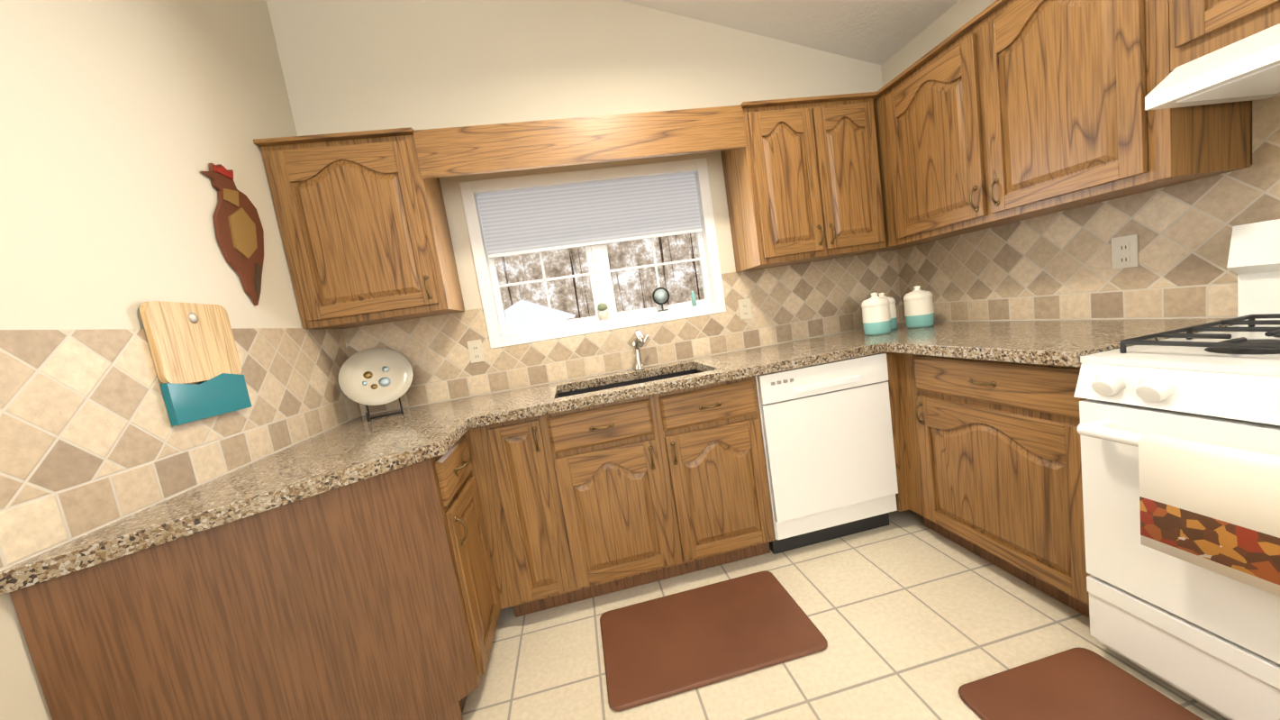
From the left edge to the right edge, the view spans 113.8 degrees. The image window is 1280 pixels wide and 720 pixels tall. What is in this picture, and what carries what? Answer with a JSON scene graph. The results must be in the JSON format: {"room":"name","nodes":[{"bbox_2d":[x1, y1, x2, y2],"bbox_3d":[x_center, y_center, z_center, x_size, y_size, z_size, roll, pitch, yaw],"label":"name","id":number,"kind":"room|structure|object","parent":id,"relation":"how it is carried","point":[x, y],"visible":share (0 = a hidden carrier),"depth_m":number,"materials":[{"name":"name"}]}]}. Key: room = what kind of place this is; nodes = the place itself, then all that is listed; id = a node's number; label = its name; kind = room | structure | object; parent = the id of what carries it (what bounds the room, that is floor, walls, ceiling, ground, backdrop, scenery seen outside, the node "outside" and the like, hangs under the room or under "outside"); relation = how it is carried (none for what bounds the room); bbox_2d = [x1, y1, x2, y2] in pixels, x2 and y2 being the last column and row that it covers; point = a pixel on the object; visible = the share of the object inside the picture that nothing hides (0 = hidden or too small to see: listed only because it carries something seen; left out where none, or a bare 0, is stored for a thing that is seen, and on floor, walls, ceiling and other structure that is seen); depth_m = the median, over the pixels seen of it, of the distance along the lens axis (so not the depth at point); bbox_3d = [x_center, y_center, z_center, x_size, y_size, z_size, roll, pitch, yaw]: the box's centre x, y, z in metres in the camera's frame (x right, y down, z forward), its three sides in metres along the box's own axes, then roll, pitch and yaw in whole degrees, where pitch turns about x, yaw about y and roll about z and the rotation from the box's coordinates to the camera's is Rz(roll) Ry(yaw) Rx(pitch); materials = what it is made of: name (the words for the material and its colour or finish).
{"room":"kitchen","nodes":[
{"label":"kitchen","id":0,"kind":"room"},
{"bbox_2d":[0,0,302,719],"bbox_3d":[-1.095,-0.217,-1.059,0.140,3.419,6.340,-10,6,-9],"label":"wall","id":1,"kind":"structure","parent":0,"point":[122,122],"depth_m":1.15,"materials":[{"name":"beige paint"}]},
{"bbox_2d":[0,327,362,571],"bbox_3d":[-1.347,0.133,1.425,0.008,0.485,1.412,-10,6,-9],"label":"backsplash","id":2,"kind":"structure","parent":1,"relation":"attached to","point":[92,439],"depth_m":1.02,"materials":[{"name":"beige tile"}]},
{"bbox_2d":[139,300,251,426],"bbox_3d":[-1.330,0.001,1.264,0.017,0.345,0.270,-10,6,-9],"label":"cutting board","id":3,"kind":"object","parent":2,"relation":"hanging from","point":[189,342],"visible":0.98,"depth_m":1.23,"materials":[{"name":"brown wood"}]},
{"bbox_2d":[199,163,263,305],"bbox_3d":[-1.452,-0.449,1.527,0.019,0.500,0.230,-10,6,-9],"label":"art","id":4,"kind":"object","parent":1,"relation":"attached to","point":[239,231],"visible":0.96,"depth_m":1.50,"materials":[{"name":"brown painted wood"}]},
{"bbox_2d":[266,0,882,348],"bbox_3d":[-0.013,-0.718,2.380,3.460,3.356,0.140,-10,6,-9],"label":"wall","id":5,"kind":"structure","parent":0,"point":[360,65],"depth_m":2.15,"materials":[{"name":"beige paint"}]},
{"bbox_2d":[253,127,464,328],"bbox_3d":[-1.241,-0.574,1.945,0.600,0.776,0.330,-10,6,-9],"label":"upper cabinet","id":6,"kind":"object","parent":5,"relation":"attached to","point":[361,216],"depth_m":1.79,"materials":[{"name":"brown wood"}]},
{"bbox_2d":[459,157,726,348],"bbox_3d":[-0.220,-0.598,2.324,1.330,0.865,0.101,-10,6,-9],"label":"window","id":7,"kind":"structure","parent":5,"relation":"in","point":[500,334],"depth_m":2.30,"materials":[{"name":"white plastic"}]},
{"bbox_2d":[476,172,702,258],"bbox_3d":[-0.248,-0.799,2.283,1.186,0.327,0.020,-10,6,-9],"label":"window blind","id":8,"kind":"object","parent":7,"relation":"attached to","point":[537,220],"visible":0.89,"depth_m":2.27,"materials":[{"name":"white plastic"}]},
{"bbox_2d":[597,302,608,320],"bbox_3d":[-0.207,-0.271,2.333,0.060,0.095,0.058,-10,6,-9],"label":"pot","id":9,"kind":"object","parent":7,"relation":"on","point":[603,313],"depth_m":2.31,"materials":[{"name":"beige ceramic"}]},
{"bbox_2d":[652,287,669,311],"bbox_3d":[0.122,-0.347,2.382,0.100,0.135,0.016,-10,6,-9],"label":"mirror","id":10,"kind":"object","parent":7,"relation":"on","point":[660,295],"visible":1,"depth_m":2.38,"materials":[{"name":"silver metal"}]},
{"bbox_2d":[690,290,696,306],"bbox_3d":[0.310,-0.357,2.413,0.023,0.090,0.023,-11,7,-24],"label":"bottle","id":11,"kind":"object","parent":7,"relation":"on","point":[694,301],"depth_m":2.40,"materials":[{"name":"green glass"}]},
{"bbox_2d":[342,249,903,415],"bbox_3d":[0.080,-0.185,2.363,3.164,0.485,0.008,-10,6,-9],"label":"backsplash","id":12,"kind":"structure","parent":5,"relation":"attached to","point":[800,301],"depth_m":2.36,"materials":[{"name":"beige tile"}]},
{"bbox_2d":[466,339,485,363],"bbox_3d":[-0.867,-0.046,2.206,0.072,0.116,0.007,-10,6,-9],"label":"electrical outlet","id":13,"kind":"object","parent":12,"relation":"attached to","point":[476,350],"visible":1,"depth_m":2.20,"materials":[{"name":"beige plastic"}]},
{"bbox_2d":[737,298,752,319],"bbox_3d":[0.614,-0.298,2.437,0.072,0.116,0.007,-10,6,-9],"label":"electrical outlet","id":14,"kind":"object","parent":12,"relation":"attached to","point":[745,308],"visible":1,"depth_m":2.44,"materials":[{"name":"beige plastic"}]},
{"bbox_2d":[714,91,890,272],"bbox_3d":[0.880,-0.935,2.275,0.726,0.776,0.330,-10,6,-9],"label":"upper cabinet","id":15,"kind":"object","parent":5,"relation":"attached to","point":[803,177],"depth_m":2.12,"materials":[{"name":"brown wood"}]},
{"bbox_2d":[619,0,959,65],"bbox_3d":[0.325,-1.707,-0.867,3.460,1.034,6.480,-10,6,-9],"label":"ceiling","id":16,"kind":"structure","parent":0,"point":[881,32],"depth_m":2.20,"materials":[{"name":"white paint"}]},
{"bbox_2d":[461,508,1228,719],"bbox_3d":[0.776,1.232,-0.554,3.460,0.100,6.480,-10,6,-9],"label":"floor","id":17,"kind":"structure","parent":0,"point":[910,614],"depth_m":1.45,"materials":[{"name":"tile"}]},
{"bbox_2d":[10,519,417,719],"bbox_3d":[-0.855,0.805,1.086,0.633,0.883,0.411,-10,6,-9],"label":"base cabinet","id":18,"kind":"object","parent":17,"relation":"on","point":[304,627],"depth_m":0.99,"materials":[{"name":"brown wood"}]},
{"bbox_2d":[0,391,497,595],"bbox_3d":[-0.984,0.306,1.508,0.677,0.042,1.406,-10,6,-9],"label":"countertop","id":19,"kind":"structure","parent":18,"relation":"on","point":[358,470],"depth_m":1.09,"materials":[{"name":"beige stone"}]},
{"bbox_2d":[338,347,413,421],"bbox_3d":[-1.241,0.104,1.990,0.285,0.330,0.227,-10,6,-9],"label":"plate","id":20,"kind":"object","parent":19,"relation":"on","point":[376,376],"visible":0.98,"depth_m":1.98,"materials":[{"name":"beige ceramic"}]},
{"bbox_2d":[374,451,490,719],"bbox_3d":[-0.854,0.801,1.127,0.652,0.883,0.485,-10,6,-9],"label":"base cabinet","id":21,"kind":"object","parent":17,"relation":"on","point":[389,567],"depth_m":1.29,"materials":[{"name":"brown wood"}]},
{"bbox_2d":[450,436,500,649],"bbox_3d":[-0.913,0.773,1.475,0.652,0.883,0.336,-10,6,-9],"label":"base cabinet","id":22,"kind":"object","parent":17,"relation":"on","point":[462,464],"depth_m":1.57,"materials":[{"name":"brown wood"}]},
{"bbox_2d":[464,386,598,617],"bbox_3d":[-0.511,0.656,1.990,0.415,0.883,0.672,-10,6,-9],"label":"base cabinet","id":23,"kind":"object","parent":17,"relation":"on","point":[528,487],"depth_m":1.72,"materials":[{"name":"brown wood"}]},
{"bbox_2d":[468,339,886,426],"bbox_3d":[0.172,0.069,2.074,1.826,0.042,0.642,-10,6,-9],"label":"countertop","id":24,"kind":"structure","parent":23,"relation":"on","point":[724,367],"depth_m":1.83,"materials":[{"name":"beige stone"}]},
{"bbox_2d":[632,331,649,370],"bbox_3d":[0.024,-0.051,2.189,0.108,0.212,0.240,-10,6,-9],"label":"faucet","id":25,"kind":"object","parent":24,"relation":"on","point":[639,340],"visible":1,"depth_m":2.26,"materials":[{"name":"silver metal"}]},
{"bbox_2d":[558,364,735,454],"bbox_3d":[-0.014,0.218,2.029,0.780,0.210,0.440,-10,6,-9],"label":"sink","id":26,"kind":"object","parent":24,"relation":"in","point":[700,407],"depth_m":1.78,"materials":[{"name":"brown wood"}]},
{"bbox_2d":[599,570,827,710],"bbox_3d":[0.242,1.025,1.590,0.770,0.016,0.455,-10,6,-9],"label":"kitchen mat","id":27,"kind":"object","parent":17,"relation":"on","point":[662,647],"visible":1,"depth_m":1.53,"materials":[{"name":"brown rubber"}]},
{"bbox_2d":[754,352,898,553],"bbox_3d":[0.842,0.426,2.212,0.632,0.880,0.616,-10,6,-9],"label":"dishwasher","id":28,"kind":"object","parent":17,"relation":"on","point":[828,440],"visible":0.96,"depth_m":1.91,"materials":[{"name":"white enameled metal"},{"name":"black plastic"}]},
{"bbox_2d":[810,354,936,532],"bbox_3d":[1.481,0.323,2.244,0.649,0.883,0.784,-10,6,-9],"label":"base cabinet","id":29,"kind":"object","parent":17,"relation":"on","point":[907,391],"depth_m":1.93,"materials":[{"name":"brown wood"}]},
{"bbox_2d":[922,357,1090,617],"bbox_3d":[1.606,0.373,1.600,0.617,0.883,0.638,-10,6,-9],"label":"base cabinet","id":30,"kind":"object","parent":17,"relation":"on","point":[1005,462],"depth_m":1.48,"materials":[{"name":"brown wood"}]},
{"bbox_2d":[807,317,1231,368],"bbox_3d":[1.449,-0.109,1.906,0.671,0.042,1.368,-10,6,-9],"label":"countertop","id":31,"kind":"structure","parent":30,"relation":"on","point":[1057,343],"depth_m":1.51,"materials":[{"name":"beige stone"}]},
{"bbox_2d":[861,291,891,335],"bbox_3d":[1.260,-0.250,2.227,0.134,0.222,0.133,-10,6,-9],"label":"canister","id":32,"kind":"object","parent":31,"relation":"on","point":[876,314],"visible":1,"depth_m":2.18,"materials":[{"name":"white ceramic"}]},
{"bbox_2d":[878,292,897,329],"bbox_3d":[1.375,-0.276,2.356,0.128,0.211,0.126,-10,6,-9],"label":"canister","id":33,"kind":"object","parent":31,"relation":"on","point":[893,313],"visible":0.4,"depth_m":2.30,"materials":[{"name":"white ceramic"}]},
{"bbox_2d":[903,285,934,327],"bbox_3d":[1.506,-0.291,2.255,0.134,0.222,0.133,-10,6,-9],"label":"canister","id":34,"kind":"object","parent":31,"relation":"on","point":[919,311],"visible":1,"depth_m":2.21,"materials":[{"name":"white ceramic"}]},
{"bbox_2d":[958,646,1203,719],"bbox_3d":[1.214,0.958,0.815,0.470,0.016,0.890,-10,6,-9],"label":"kitchen mat","id":35,"kind":"object","parent":17,"relation":"on","point":[1078,683],"visible":0.94,"depth_m":1.15,"materials":[{"name":"brown rubber"}]},
{"bbox_2d":[1073,218,1279,719],"bbox_3d":[1.635,0.280,0.855,0.755,1.213,0.818,-10,6,-9],"label":"range","id":36,"kind":"object","parent":17,"relation":"on","point":[1209,639],"visible":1,"depth_m":1.06,"materials":[{"name":"white metal"},{"name":"black iron"}]},
{"bbox_2d":[1138,432,1279,596],"bbox_3d":[1.283,0.330,0.812,0.056,0.283,0.430,-10,6,-9],"label":"hanging towel","id":37,"kind":"object","parent":36,"relation":"hanging from","point":[1215,508],"visible":1,"depth_m":0.90,"materials":[{"name":"multicoloured fabric"}]},
{"bbox_2d":[880,0,996,86],"bbox_3d":[2.207,-0.326,-0.508,0.140,2.520,6.340,-10,6,-9],"label":"wall","id":38,"kind":"structure","parent":0,"point":[954,18],"depth_m":2.13,"materials":[{"name":"beige paint"}]},
{"bbox_2d":[880,0,1252,248],"bbox_3d":[1.519,-0.968,1.659,0.330,0.776,0.988,-10,6,-9],"label":"upper cabinet","id":39,"kind":"object","parent":38,"relation":"attached to","point":[999,112],"depth_m":1.46,"materials":[{"name":"brown wood"}]},
{"bbox_2d":[897,94,1279,321],"bbox_3d":[1.913,-0.437,0.772,0.008,0.760,3.692,-10,6,-9],"label":"backsplash","id":40,"kind":"structure","parent":38,"relation":"attached to","point":[1057,266],"depth_m":1.58,"materials":[{"name":"beige tile"}]},
{"bbox_2d":[1111,234,1138,269],"bbox_3d":[1.791,-0.399,1.542,0.007,0.116,0.072,-10,6,-9],"label":"electrical outlet","id":41,"kind":"object","parent":40,"relation":"attached to","point":[1124,251],"visible":1,"depth_m":1.54,"materials":[{"name":"beige plastic"}]},
{"bbox_2d":[1164,0,1279,74],"bbox_3d":[1.645,-1.037,0.770,0.330,0.491,0.789,-10,6,-9],"label":"upper cabinet","id":42,"kind":"object","parent":38,"relation":"attached to","point":[1193,29],"depth_m":1.07,"materials":[{"name":"brown wood"}]},
{"bbox_2d":[1144,23,1279,110],"bbox_3d":[1.635,-0.730,0.781,0.442,0.107,0.760,-10,6,-9],"label":"range hood","id":43,"kind":"object","parent":42,"relation":"attached to","point":[1247,68],"visible":1,"depth_m":1.03,"materials":[{"name":"white metal"}]},
{"label":"outside","id":44,"kind":"structure","parent":0,"visible":0},
{"bbox_2d":[494,232,704,319],"bbox_3d":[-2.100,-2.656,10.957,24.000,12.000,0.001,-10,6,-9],"label":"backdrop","id":45,"kind":"structure","parent":44,"point":[633,289],"depth_m":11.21,"materials":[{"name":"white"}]},
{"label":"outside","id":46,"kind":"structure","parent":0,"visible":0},
{"bbox_2d":[504,299,575,328],"bbox_3d":[-2.323,-0.337,9.325,1.900,1.850,2.900,-10,6,-9],"label":"shed","id":47,"kind":"object","parent":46,"point":[521,313],"visible":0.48,"depth_m":7.86,"materials":[{"name":"white"}]}
]}

